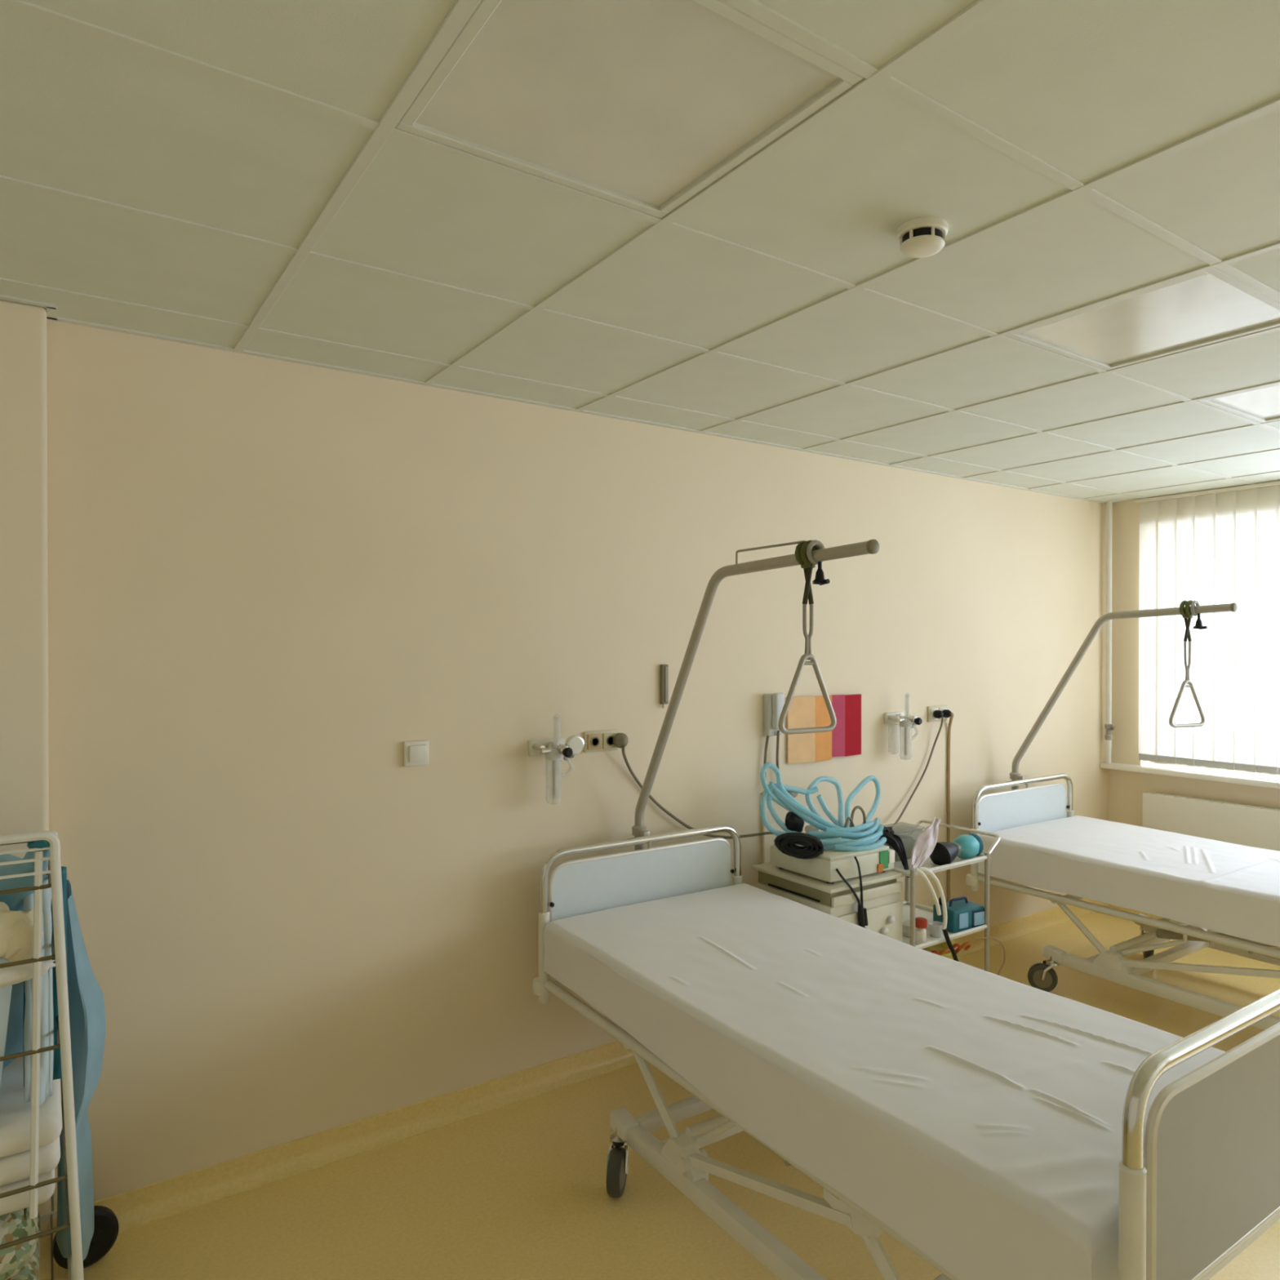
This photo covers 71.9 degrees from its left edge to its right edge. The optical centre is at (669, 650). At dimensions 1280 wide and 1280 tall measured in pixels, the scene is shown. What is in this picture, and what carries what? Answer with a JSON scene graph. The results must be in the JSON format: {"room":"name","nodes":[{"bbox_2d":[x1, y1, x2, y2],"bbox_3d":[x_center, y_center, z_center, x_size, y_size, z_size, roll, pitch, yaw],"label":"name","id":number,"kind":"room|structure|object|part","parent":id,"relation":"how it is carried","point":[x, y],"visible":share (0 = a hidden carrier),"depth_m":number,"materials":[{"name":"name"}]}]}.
{"room":"hospital room","nodes":[
{"label":"hospital room","id":0,"kind":"room"},
{"bbox_2d":[46,319,1107,1211],"bbox_3d":[0.107,0.365,3.843,7.820,2.900,0.120,0,0,-35],"label":"wall","id":1,"kind":"structure","parent":0,"point":[268,579],"depth_m":3.07,"materials":[{"name":"paint"}]},
{"bbox_2d":[0,299,50,1238],"bbox_3d":[-2.238,0.377,2.041,1.310,2.600,0.105,0,0,-35],"label":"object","id":2,"kind":"structure","parent":1,"relation":"attached to","point":[24,550],"depth_m":2.34,"materials":[{"name":"paint"}]},
{"bbox_2d":[403,740,428,766],"bbox_3d":[-0.875,0.357,3.055,0.086,0.086,0.028,0,0,-35],"label":"light switch","id":3,"kind":"object","parent":1,"relation":"attached to","point":[415,753],"visible":1,"depth_m":3.04,"materials":[{"name":"white plastic"}]},
{"bbox_2d":[528,735,584,797],"bbox_3d":[-0.412,0.406,3.305,0.180,0.335,0.156,0,0,-35],"label":"oxygen flowmeter","id":4,"kind":"object","parent":1,"relation":"attached to","point":[553,749],"visible":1,"depth_m":3.30,"materials":[{"name":"white plastic"}]},
{"bbox_3d":[-0.465,0.368,3.353,0.150,0.060,0.016,0,0,-35],"label":"wall plate","id":5,"kind":"part","parent":4,"relation":"part of","materials":[{"name":"white plastic"}]},
{"bbox_3d":[-0.375,0.377,3.253,0.038,0.038,0.028,0,0,-35],"label":"knob","id":6,"kind":"part","parent":4,"relation":"part of","materials":[{"name":"plastic"}]},
{"bbox_2d":[52,897,1110,1239],"bbox_3d":[0.565,1.617,4.078,5.610,0.092,0.040,0,0,-35],"label":"baseboard","id":7,"kind":"structure","parent":1,"relation":"attached to","point":[149,1203],"depth_m":2.99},
{"bbox_2d":[583,729,617,752],"bbox_3d":[-0.268,0.359,3.490,0.154,0.082,0.022,0,0,-35],"label":"power socket","id":8,"kind":"object","parent":1,"relation":"attached to","point":[596,740],"visible":0.98,"depth_m":3.48,"materials":[{"name":"grey plastic"}]},
{"bbox_2d":[660,664,668,708],"bbox_3d":[-0.020,0.150,3.663,0.032,0.182,0.025,0,0,-35],"label":"wall holder","id":9,"kind":"object","parent":1,"relation":"attached to","point":[664,668],"visible":1,"depth_m":3.65,"materials":[{"name":"grey plastic"}]},
{"bbox_2d":[613,733,774,844],"bbox_3d":[0.130,0.599,3.700,0.810,0.542,0.084,0,0,-28],"label":"power cable","id":10,"kind":"object","parent":1,"relation":"attached to","point":[620,740],"visible":0.72,"depth_m":3.61,"materials":[{"name":"grey plastic"}]},
{"bbox_2d":[761,792,765,863],"bbox_3d":[0.428,1.154,3.992,0.014,1.020,0.016,0,0,-35],"label":"cable conduit","id":11,"kind":"object","parent":1,"relation":"attached to","point":[763,828],"visible":0.1,"depth_m":3.98,"materials":[{"name":"paint"}]},
{"bbox_2d":[763,693,784,793],"bbox_3d":[0.500,0.430,4.005,0.161,0.477,0.071,0,0,-35],"label":"handset","id":12,"kind":"object","parent":1,"relation":"attached to","point":[774,703],"visible":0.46,"depth_m":3.97,"materials":[{"name":"grey plastic"}]},
{"bbox_3d":[0.476,0.516,3.987,0.106,0.267,0.018,0,0,-16],"label":"cord","id":13,"kind":"part","parent":12,"relation":"part of","materials":[{"name":"plastic"}]},
{"bbox_3d":[0.518,0.514,4.020,0.111,0.307,0.039,0,1,-44],"label":"cord","id":14,"kind":"part","parent":12,"relation":"part of","materials":[{"name":"plastic"}]},
{"bbox_2d":[786,693,861,764],"bbox_3d":[0.752,0.369,4.205,0.490,0.310,0.024,0,0,-35],"label":"wall picture","id":15,"kind":"object","parent":1,"relation":"attached to","point":[803,712],"visible":0.79,"depth_m":4.18},
{"bbox_3d":[0.615,0.369,4.108,0.157,0.308,0.006,0,0,-29],"label":"panel","id":16,"kind":"part","parent":15,"relation":"part of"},
{"bbox_3d":[0.731,0.370,4.189,0.130,0.308,0.006,0,1,-42],"label":"panel","id":17,"kind":"part","parent":15,"relation":"part of","materials":[{"name":"paper"}]},
{"bbox_3d":[0.813,0.363,4.250,0.079,0.297,0.006,0,0,-27],"label":"panel","id":18,"kind":"part","parent":15,"relation":"part of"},
{"bbox_3d":[0.897,0.365,4.311,0.131,0.297,0.006,0,1,-42],"label":"panel","id":19,"kind":"part","parent":15,"relation":"part of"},
{"bbox_2d":[884,711,922,755],"bbox_3d":[1.185,0.383,4.439,0.175,0.335,0.156,0,0,-35],"label":"oxygen flowmeter","id":20,"kind":"object","parent":1,"relation":"attached to","point":[894,717],"visible":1,"depth_m":4.43,"materials":[{"name":"white plastic"}]},
{"bbox_3d":[1.153,0.345,4.502,0.150,0.060,0.016,0,0,-35],"label":"wall plate","id":21,"kind":"part","parent":20,"relation":"part of","materials":[{"name":"white plastic"}]},
{"bbox_3d":[1.244,0.354,4.402,0.038,0.038,0.028,0,0,-35],"label":"knob","id":22,"kind":"part","parent":20,"relation":"part of","materials":[{"name":"plastic"}]},
{"bbox_2d":[894,710,943,822],"bbox_3d":[1.156,0.604,4.388,0.092,0.574,0.799,0,1,42],"label":"power cable","id":23,"kind":"object","parent":1,"relation":"attached to","point":[937,713],"visible":0.7,"depth_m":4.63,"materials":[{"name":"black rubber"}]},
{"bbox_2d":[927,705,946,721],"bbox_3d":[1.433,0.337,4.696,0.154,0.082,0.022,0,0,-35],"label":"power socket","id":24,"kind":"object","parent":1,"relation":"attached to","point":[931,709],"visible":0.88,"depth_m":4.67,"materials":[{"name":"white plastic"}]},
{"bbox_2d":[942,709,953,901],"bbox_3d":[1.484,0.985,4.698,0.055,1.339,0.133,0,0,38],"label":"power cable","id":25,"kind":"object","parent":24,"relation":"attached to","point":[947,713],"visible":0.7,"depth_m":4.75,"materials":[{"name":"black rubber"}]},
{"bbox_3d":[1.494,0.990,4.695,0.036,1.328,0.140,0,0,21],"label":"cord","id":26,"kind":"part","parent":25,"relation":"part of","materials":[{"name":"plastic"}]},
{"bbox_2d":[0,0,1279,504],"bbox_3d":[1.765,-0.926,1.498,7.220,0.022,5.610,0,0,-35],"label":"ceiling","id":27,"kind":"structure","parent":0,"point":[240,176],"depth_m":1.93,"materials":[{"name":"tile"}]},
{"bbox_2d":[395,0,863,217],"bbox_3d":[-0.084,-0.966,1.483,0.570,0.097,0.570,0,0,-35],"label":"ceiling light","id":28,"kind":"object","parent":27,"relation":"attached to","point":[642,105],"visible":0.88,"depth_m":1.46,"materials":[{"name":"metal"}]},
{"bbox_2d":[897,216,947,257],"bbox_3d":[0.554,-0.904,1.931,0.108,0.062,0.108,0,0,-35],"label":"smoke detector","id":29,"kind":"object","parent":27,"relation":"attached to","point":[922,237],"visible":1,"depth_m":1.90,"materials":[{"name":"white plastic"}]},
{"bbox_2d":[902,226,942,243],"bbox_3d":[0.554,-0.897,1.931,0.086,0.021,0.086,0,0,-35],"label":"vent","id":30,"kind":"object","parent":29,"relation":"attached to","point":[909,234],"depth_m":1.89,"materials":[{"name":"black plastic"}]},
{"bbox_2d":[1006,268,1279,370],"bbox_3d":[1.384,-0.973,2.524,0.570,0.097,0.570,0,0,-35],"label":"ceiling light","id":31,"kind":"object","parent":27,"relation":"attached to","point":[1211,306],"visible":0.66,"depth_m":2.51,"materials":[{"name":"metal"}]},
{"bbox_2d":[1134,480,1279,775],"bbox_3d":[3.209,-0.123,5.144,0.040,1.635,0.967,0,0,-35],"label":"vertical blind","id":32,"kind":"object","parent":27,"relation":"hanging from","point":[1215,548],"visible":1,"depth_m":5.16,"materials":[{"name":"white fabric"}]},
{"bbox_3d":[3.182,0.688,5.161,0.005,0.012,0.756,0,0,-35],"label":"chain","id":33,"kind":"part","parent":32,"relation":"part of","materials":[{"name":"white plastic"}]},
{"bbox_2d":[1197,383,1279,422],"bbox_3d":[2.362,-0.978,3.219,0.570,0.097,0.570,0,0,-35],"label":"ceiling light","id":34,"kind":"object","parent":27,"relation":"attached to","point":[1262,405],"visible":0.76,"depth_m":3.34,"materials":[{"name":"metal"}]},
{"bbox_2d":[45,911,1279,1279],"bbox_3d":[1.765,1.730,1.516,7.620,0.100,6.010,0,0,-35],"label":"floor","id":35,"kind":"structure","parent":0,"point":[516,1191],"depth_m":2.64,"materials":[{"name":"yellow laminate"}]},
{"bbox_2d":[0,830,119,1279],"bbox_3d":[-1.680,1.026,1.931,0.840,1.301,0.719,0,0,-35],"label":"cart","id":36,"kind":"object","parent":35,"relation":"on","point":[106,1227],"visible":0.79,"depth_m":1.85,"materials":[{"name":"white metal"}]},
{"bbox_2d":[0,956,12,1087],"bbox_3d":[-1.525,0.809,1.725,0.394,0.353,0.038,0,0,-35],"label":"draped cloth","id":37,"kind":"object","parent":36,"relation":"hanging from","point":[6,991],"visible":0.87,"depth_m":1.83,"materials":[{"name":"white fabric"}]},
{"bbox_2d":[7,1213,39,1279],"bbox_3d":[-1.668,1.399,1.865,0.548,0.138,0.420,0,0,-35],"label":"sheet","id":38,"kind":"object","parent":36,"relation":"in","point":[31,1272],"visible":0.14,"depth_m":1.94,"materials":[{"name":"fabric"}]},
{"bbox_2d":[0,1204,38,1279],"bbox_3d":[-1.669,1.257,1.864,0.545,0.142,0.419,0,0,-35],"label":"sheet","id":39,"kind":"object","parent":38,"relation":"on","point":[13,1226],"visible":0.41,"depth_m":1.85,"materials":[{"name":"fabric"}]},
{"bbox_2d":[0,840,49,1068],"bbox_3d":[-1.637,0.708,1.950,0.639,0.657,0.381,0,0,-12],"label":"bag","id":40,"kind":"object","parent":36,"relation":"hanging from","point":[15,901],"visible":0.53,"depth_m":1.90,"materials":[{"name":"teal plastic"}]},
{"bbox_2d":[0,1168,55,1215],"bbox_3d":[-1.658,1.143,1.872,0.578,0.058,0.419,0,0,-35],"label":"sheet","id":41,"kind":"object","parent":36,"relation":"on","point":[20,1201],"visible":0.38,"depth_m":1.84,"materials":[{"name":"white fabric"}]},
{"bbox_2d":[0,1136,60,1186],"bbox_3d":[-1.654,1.086,1.874,0.586,0.058,0.429,0,0,-35],"label":"sheet","id":42,"kind":"object","parent":41,"relation":"on","point":[15,1167],"visible":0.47,"depth_m":1.84,"materials":[{"name":"white fabric"}]},
{"bbox_2d":[0,1056,62,1157],"bbox_3d":[-1.653,1.021,1.875,0.590,0.066,0.426,0,0,-35],"label":"sheet","id":43,"kind":"object","parent":42,"relation":"on","point":[15,1114],"visible":0.52,"depth_m":1.88,"materials":[{"name":"white fabric"}]},
{"bbox_2d":[0,960,55,986],"bbox_3d":[-1.408,0.672,1.814,0.250,0.050,0.062,0,0,-35],"label":"rolled towel","id":44,"kind":"object","parent":36,"relation":"in","point":[14,975],"visible":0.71,"depth_m":1.83,"materials":[{"name":"white fabric"}]},
{"bbox_2d":[0,902,43,962],"bbox_3d":[-1.463,0.585,1.772,0.334,0.156,0.074,0,0,-35],"label":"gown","id":45,"kind":"object","parent":44,"relation":"on","point":[16,927],"visible":0.81,"depth_m":1.83,"materials":[{"name":"beige fabric"}]},
{"bbox_3d":[-1.866,0.479,2.112,0.657,0.019,0.019,0,0,-35],"label":"rail","id":46,"kind":"part","parent":36,"relation":"part of","materials":[{"name":"white metal"}]},
{"bbox_3d":[-1.548,0.408,1.663,0.657,0.061,0.019,0,0,-35],"label":"rail","id":47,"kind":"part","parent":36,"relation":"part of","materials":[{"name":"white metal"}]},
{"bbox_2d":[23,875,53,1106],"bbox_3d":[-1.367,0.737,1.911,0.053,0.493,0.029,0,0,-35],"label":"draped cloth","id":48,"kind":"object","parent":36,"relation":"hanging from","point":[46,1030],"visible":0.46,"depth_m":1.91,"materials":[{"name":"white fabric"}]},
{"bbox_2d":[23,1193,53,1220],"bbox_3d":[-1.702,1.175,1.896,0.616,0.005,0.550,0,0,-35],"label":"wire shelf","id":49,"kind":"object","parent":36,"relation":"attached to","point":[33,1212],"depth_m":1.83,"materials":[{"name":"white metal"}]},
{"bbox_2d":[23,866,67,1087],"bbox_3d":[-1.411,0.737,1.994,0.083,0.492,0.033,0,0,-35],"label":"draped cloth","id":50,"kind":"object","parent":36,"relation":"hanging from","point":[57,1074],"visible":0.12,"depth_m":2.00,"materials":[{"name":"teal fabric"}]},
{"bbox_2d":[50,1213,53,1279],"bbox_3d":[-1.702,1.473,1.898,0.616,0.005,0.550,0,0,-35],"label":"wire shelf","id":51,"kind":"object","parent":36,"relation":"attached to","point":[51,1215],"depth_m":2.17,"materials":[{"name":"white metal"}]},
{"bbox_3d":[-1.707,1.478,1.895,0.724,0.020,0.570,0,0,-35],"label":"rail","id":52,"kind":"part","parent":36,"relation":"part of","materials":[{"name":"white metal"}]},
{"bbox_3d":[-1.269,0.993,1.865,0.065,1.111,0.019,0,0,-35],"label":"post","id":53,"kind":"part","parent":36,"relation":"part of","materials":[{"name":"white metal"}]},
{"bbox_2d":[56,879,106,1260],"bbox_3d":[-1.480,1.035,2.218,0.104,0.880,0.230,0,0,-35],"label":"gown","id":54,"kind":"object","parent":36,"relation":"hanging from","point":[86,1008],"visible":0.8,"depth_m":2.15,"materials":[{"name":"blue fabric"}]},
{"bbox_2d":[751,862,902,942],"bbox_3d":[0.677,1.299,3.746,0.430,0.733,0.497,0,0,-35],"label":"base cabinet","id":55,"kind":"object","parent":35,"relation":"on","point":[882,901],"visible":0.35,"depth_m":3.60,"materials":[{"name":"white metal"}]},
{"bbox_2d":[770,837,894,884],"bbox_3d":[0.691,0.878,3.741,0.380,0.109,0.367,0,0,-35],"label":"medical device","id":56,"kind":"object","parent":55,"relation":"on","point":[823,867],"visible":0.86,"depth_m":3.60,"materials":[{"name":"white plastic"}]},
{"bbox_2d":[773,832,825,859],"bbox_3d":[0.529,0.794,3.588,0.208,0.101,0.063,0,0,11],"label":"coiled cable","id":57,"kind":"object","parent":56,"relation":"on","point":[813,847],"visible":1,"depth_m":3.57,"materials":[{"name":"black rubber"}]},
{"bbox_2d":[760,761,886,851],"bbox_3d":[0.760,0.649,3.789,0.743,0.358,0.354,0,0,-35],"label":"tubes","id":58,"kind":"object","parent":56,"relation":"on","point":[855,838],"visible":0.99,"depth_m":3.72,"materials":[{"name":"blue plastic"}]},
{"bbox_3d":[0.689,0.830,3.744,0.350,0.014,0.330,0,0,-35],"label":"lid","id":59,"kind":"part","parent":56,"relation":"part of","materials":[{"name":"plastic"}]},
{"bbox_2d":[835,856,867,928],"bbox_3d":[0.728,0.977,3.506,0.129,0.294,0.067,0,0,-35],"label":"lead","id":60,"kind":"object","parent":55,"relation":"hanging from","point":[862,912],"visible":1,"depth_m":3.50,"materials":[{"name":"black rubber"}]},
{"bbox_3d":[0.720,0.929,3.508,0.118,0.199,0.053,0,0,-35],"label":"cord","id":61,"kind":"part","parent":60,"relation":"part of","materials":[{"name":"black rubber"}]},
{"bbox_3d":[0.804,0.986,3.564,0.408,0.040,0.016,0,0,-35],"label":"drawer","id":62,"kind":"part","parent":55,"relation":"part of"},
{"bbox_3d":[0.804,1.266,3.566,0.406,0.440,0.016,0,0,-35],"label":"door","id":63,"kind":"part","parent":55,"relation":"part of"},
{"bbox_3d":[0.880,1.146,3.597,0.032,0.031,0.020,0,0,-35],"label":"knob","id":64,"kind":"part","parent":55,"relation":"part of","materials":[{"name":"grey plastic"}]},
{"bbox_3d":[0.912,1.106,3.620,0.032,0.031,0.020,0,0,-35],"label":"knob","id":65,"kind":"part","parent":55,"relation":"part of","materials":[{"name":"grey plastic"}]},
{"bbox_2d":[532,539,1279,1279],"bbox_3d":[0.479,0.669,2.564,1.031,2.009,2.265,0,0,-34],"label":"hospital bed","id":66,"kind":"object","parent":35,"relation":"on","point":[990,1125],"depth_m":2.13,"materials":[{"name":"white fabric"}]},
{"bbox_3d":[-0.090,0.926,3.451,0.832,0.283,0.016,0,0,-34],"label":"panel","id":67,"kind":"part","parent":66,"relation":"part of","materials":[{"name":"plastic"}]},
{"bbox_3d":[-0.050,1.315,2.661,0.050,0.228,0.269,0,0,-34],"label":"lift arm","id":68,"kind":"part","parent":66,"relation":"part of","materials":[{"name":"white metal"}]},
{"bbox_3d":[0.320,-0.311,2.845,0.008,0.055,0.334,0,0,-34],"label":"stop rod","id":69,"kind":"part","parent":66,"relation":"part of","materials":[{"name":"metal"}]},
{"bbox_3d":[0.553,1.492,2.518,0.925,0.074,1.284,0,0,-34],"label":"frame","id":70,"kind":"part","parent":66,"relation":"part of","materials":[{"name":"white metal"}]},
{"bbox_3d":[0.443,-0.041,2.672,0.226,0.590,0.108,0,0,-35],"label":"trapeze handle","id":71,"kind":"part","parent":66,"relation":"part of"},
{"bbox_3d":[0.458,-0.236,2.651,0.044,0.081,0.058,0,0,-35],"label":"screw knob","id":72,"kind":"part","parent":66,"relation":"part of","materials":[{"name":"plastic"}]},
{"bbox_3d":[0.493,1.378,1.888,0.034,0.216,0.242,0,0,-34],"label":"lift arm","id":73,"kind":"part","parent":66,"relation":"part of","materials":[{"name":"white metal"}]},
{"bbox_3d":[0.510,1.082,2.577,0.936,0.240,2.040,0,0,-34],"label":"mattress","id":74,"kind":"part","parent":66,"relation":"part of","materials":[{"name":"white fabric"}]},
{"bbox_3d":[0.513,1.210,2.574,0.912,0.036,2.110,0,0,-34],"label":"frame","id":75,"kind":"part","parent":66,"relation":"part of","materials":[{"name":"white metal"}]},
{"bbox_3d":[1.128,0.907,1.675,0.832,0.343,0.016,0,0,-34],"label":"panel","id":76,"kind":"part","parent":66,"relation":"part of","materials":[{"name":"plastic"}]},
{"bbox_3d":[1.128,1.079,1.677,0.840,0.022,0.022,0,0,-34],"label":"rail","id":77,"kind":"part","parent":66,"relation":"part of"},
{"bbox_2d":[888,819,999,972],"bbox_3d":[1.129,1.252,4.028,0.630,0.822,0.514,0,0,-35],"label":"trolley","id":78,"kind":"object","parent":35,"relation":"on","point":[910,912],"visible":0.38,"depth_m":3.95,"materials":[{"name":"white metal"}]},
{"bbox_2d":[870,826,910,877],"bbox_3d":[0.932,0.869,3.837,0.209,0.210,0.136,0,0,4],"label":"lead","id":79,"kind":"object","parent":78,"relation":"on","point":[893,840],"visible":0.59,"depth_m":3.80,"materials":[{"name":"plastic"}]},
{"bbox_2d":[875,822,924,861],"bbox_3d":[1.039,0.875,4.005,0.212,0.147,0.135,0,0,-35],"label":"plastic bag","id":80,"kind":"object","parent":78,"relation":"on","point":[908,833],"visible":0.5,"depth_m":3.96,"materials":[{"name":"plastic"}]},
{"bbox_3d":[1.039,0.808,4.005,0.212,0.012,0.135,0,0,-35],"label":"lid","id":81,"kind":"part","parent":80,"relation":"part of","materials":[{"name":"plastic"}]},
{"bbox_3d":[1.168,1.249,4.332,0.022,0.685,0.022,0,0,-35],"label":"post","id":82,"kind":"part","parent":78,"relation":"part of","materials":[{"name":"metal"}]},
{"bbox_2d":[902,920,916,937],"bbox_3d":[1.058,1.223,3.874,0.070,0.050,0.085,0,1,45],"label":"carton","id":83,"kind":"object","parent":78,"relation":"on","point":[906,924],"visible":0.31,"depth_m":3.84,"materials":[{"name":"white cardboard"}]},
{"bbox_3d":[1.013,1.253,3.670,0.022,0.685,0.022,0,0,-35],"label":"post","id":84,"kind":"part","parent":78,"relation":"part of","materials":[{"name":"metal"}]},
{"bbox_2d":[915,916,927,944],"bbox_3d":[1.071,1.196,3.760,0.056,0.104,0.056,0,0,-35],"label":"medicine bottle","id":85,"kind":"object","parent":78,"relation":"on","point":[921,923],"visible":0.86,"depth_m":3.74,"materials":[{"name":"white plastic"}]},
{"bbox_2d":[909,817,940,869],"bbox_3d":[1.105,0.834,3.809,0.059,0.192,0.288,0,1,43],"label":"packaged catheter","id":86,"kind":"object","parent":78,"relation":"on","point":[925,843],"visible":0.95,"depth_m":3.80,"materials":[{"name":"white plastic"}]},
{"bbox_2d":[928,920,942,937],"bbox_3d":[1.165,1.221,3.852,0.068,0.054,0.068,0,0,-35],"label":"plastic cup","id":87,"kind":"object","parent":78,"relation":"on","point":[935,927],"visible":0.88,"depth_m":3.83,"materials":[{"name":"white plastic"}]},
{"bbox_2d":[915,866,958,961],"bbox_3d":[1.142,1.142,3.735,0.262,0.473,0.034,0,0,-28],"label":"hoses","id":88,"kind":"object","parent":78,"relation":"hanging from","point":[920,869],"visible":0.91,"depth_m":3.73,"materials":[{"name":"plastic"}]},
{"bbox_2d":[893,856,984,876],"bbox_3d":[1.090,0.942,3.999,0.500,0.008,0.440,0,0,-35],"label":"shelf","id":89,"kind":"object","parent":78,"relation":"attached to","point":[957,862],"depth_m":3.83,"materials":[{"name":"white metal"}]},
{"bbox_2d":[902,904,984,949],"bbox_3d":[1.090,1.252,4.001,0.500,0.008,0.440,0,0,-35],"label":"shelf","id":90,"kind":"object","parent":78,"relation":"attached to","point":[921,913],"depth_m":3.91,"materials":[{"name":"white metal"}]},
{"bbox_2d":[921,939,971,961],"bbox_3d":[1.123,1.375,3.991,0.484,0.167,0.347,0,0,-35],"label":"bag","id":91,"kind":"object","parent":78,"relation":"on","point":[943,949],"visible":0.23,"depth_m":3.92,"materials":[{"name":"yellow plastic"}]},
{"bbox_2d":[929,833,983,865],"bbox_3d":[1.279,0.890,3.916,0.272,0.122,0.119,0,0,-35],"label":"bag","id":92,"kind":"object","parent":78,"relation":"on","point":[968,846],"visible":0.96,"depth_m":3.90,"materials":[{"name":"teal rubber"}]},
{"bbox_3d":[1.330,0.882,3.957,0.141,0.108,0.107,0,0,-35],"label":"bulb","id":93,"kind":"part","parent":92,"relation":"part of","materials":[{"name":"teal rubber"}]},
{"bbox_3d":[1.340,0.883,4.176,0.111,0.086,0.464,0,0,-35],"label":"push handle","id":94,"kind":"part","parent":78,"relation":"part of","materials":[{"name":"silver metal"}]},
{"bbox_2d":[933,896,984,932],"bbox_3d":[1.307,1.176,3.982,0.192,0.140,0.141,0,0,-27],"label":"storage box","id":95,"kind":"object","parent":78,"relation":"on","point":[962,914],"visible":0.83,"depth_m":3.93,"materials":[{"name":"teal plastic"}]},
{"bbox_3d":[1.306,1.136,3.982,0.122,0.038,0.013,0,0,-30],"label":"handle","id":96,"kind":"part","parent":95,"relation":"part of","materials":[{"name":"blue plastic"}]},
{"bbox_3d":[1.429,1.251,3.965,0.022,0.685,0.022,0,0,-35],"label":"post","id":97,"kind":"part","parent":78,"relation":"part of","materials":[{"name":"metal"}]},
{"bbox_2d":[975,936,1005,975],"bbox_3d":[1.451,1.472,3.965,0.161,0.379,0.027,0,0,-17],"label":"wire","id":98,"kind":"object","parent":78,"relation":"hanging from","point":[988,937],"visible":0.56,"depth_m":3.97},
{"bbox_2d":[965,600,1279,1030],"bbox_3d":[2.544,0.713,4.017,1.033,1.901,2.265,0,0,-35],"label":"hospital bed","id":99,"kind":"object","parent":35,"relation":"on","point":[1201,888],"depth_m":4.17,"materials":[{"name":"white fabric"}]},
{"bbox_3d":[1.966,0.916,4.899,0.832,0.283,0.016,0,0,-35],"label":"panel","id":100,"kind":"part","parent":99,"relation":"part of","materials":[{"name":"plastic"}]},
{"bbox_3d":[1.952,1.305,4.199,0.050,0.228,0.269,0,0,-35],"label":"lift arm","id":101,"kind":"part","parent":99,"relation":"part of","materials":[{"name":"white metal"}]},
{"bbox_3d":[2.579,1.200,4.027,0.912,0.036,2.110,0,0,-35],"label":"frame","id":102,"kind":"part","parent":99,"relation":"part of","materials":[{"name":"white metal"}]},
{"bbox_3d":[2.576,1.061,4.030,0.936,0.209,2.040,0,0,-35],"label":"mattress","id":103,"kind":"part","parent":99,"relation":"part of","materials":[{"name":"fabric"}]},
{"bbox_3d":[2.594,1.482,4.009,0.925,0.074,1.374,0,0,-35],"label":"frame","id":104,"kind":"part","parent":99,"relation":"part of","materials":[{"name":"white metal"}]},
{"bbox_3d":[2.461,0.063,4.187,0.194,0.604,0.125,0,0,12],"label":"trapeze handle","id":105,"kind":"part","parent":99,"relation":"part of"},
{"bbox_3d":[2.494,-0.138,4.139,0.044,0.081,0.058,0,0,-35],"label":"screw knob","id":106,"kind":"part","parent":99,"relation":"part of","materials":[{"name":"plastic"}]},
{"bbox_2d":[1107,485,1279,826],"bbox_3d":[4.581,0.337,3.517,0.300,2.660,5.630,0,0,-35],"label":"wall","id":107,"kind":"structure","parent":0,"point":[1126,788],"depth_m":5.59,"materials":[{"name":"paint"}]},
{"bbox_2d":[1104,501,1115,763],"bbox_3d":[2.812,-0.123,5.618,0.047,1.688,0.067,0,0,-35],"label":"riser pipe","id":108,"kind":"object","parent":107,"relation":"attached to","point":[1108,726],"visible":0.96,"depth_m":5.61,"materials":[{"name":"white metal"}]},
{"bbox_2d":[1100,761,1279,788],"bbox_3d":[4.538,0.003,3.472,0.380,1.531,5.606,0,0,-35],"label":"windowsill","id":109,"kind":"structure","parent":107,"relation":"in","point":[1241,777],"depth_m":5.23,"materials":[{"name":"white plastic"}]},
{"bbox_2d":[1108,903,1275,948],"bbox_3d":[4.448,1.621,3.419,0.040,0.092,5.610,0,0,-35],"label":"baseboard","id":110,"kind":"structure","parent":107,"relation":"attached to","point":[1113,906],"depth_m":5.55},
{"bbox_2d":[1142,791,1279,851],"bbox_3d":[4.094,1.164,3.854,0.110,0.561,3.935,0,0,-35],"label":"radiator","id":111,"kind":"object","parent":107,"relation":"attached to","point":[1249,825],"visible":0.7,"depth_m":5.10,"materials":[{"name":"metal"}]},
{"bbox_2d":[1142,791,1279,812],"bbox_3d":[4.082,0.892,3.844,0.075,0.016,3.935,0,0,-35],"label":"grille","id":112,"kind":"object","parent":111,"relation":"attached to","point":[1177,799],"depth_m":5.14,"materials":[{"name":"metal"}]},
{"bbox_3d":[-1.228,0.394,-0.617,0.120,2.900,5.610,0,0,-35],"label":"wall","id":113,"kind":"structure","parent":0,"visible":0},
{"bbox_2d":[39,1235,51,1279],"bbox_3d":[-2.196,1.631,1.990,1.310,0.092,0.040,0,0,-35],"label":"baseboard","id":114,"kind":"structure","parent":113,"relation":"attached to","point":[45,1273],"depth_m":2.37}
]}

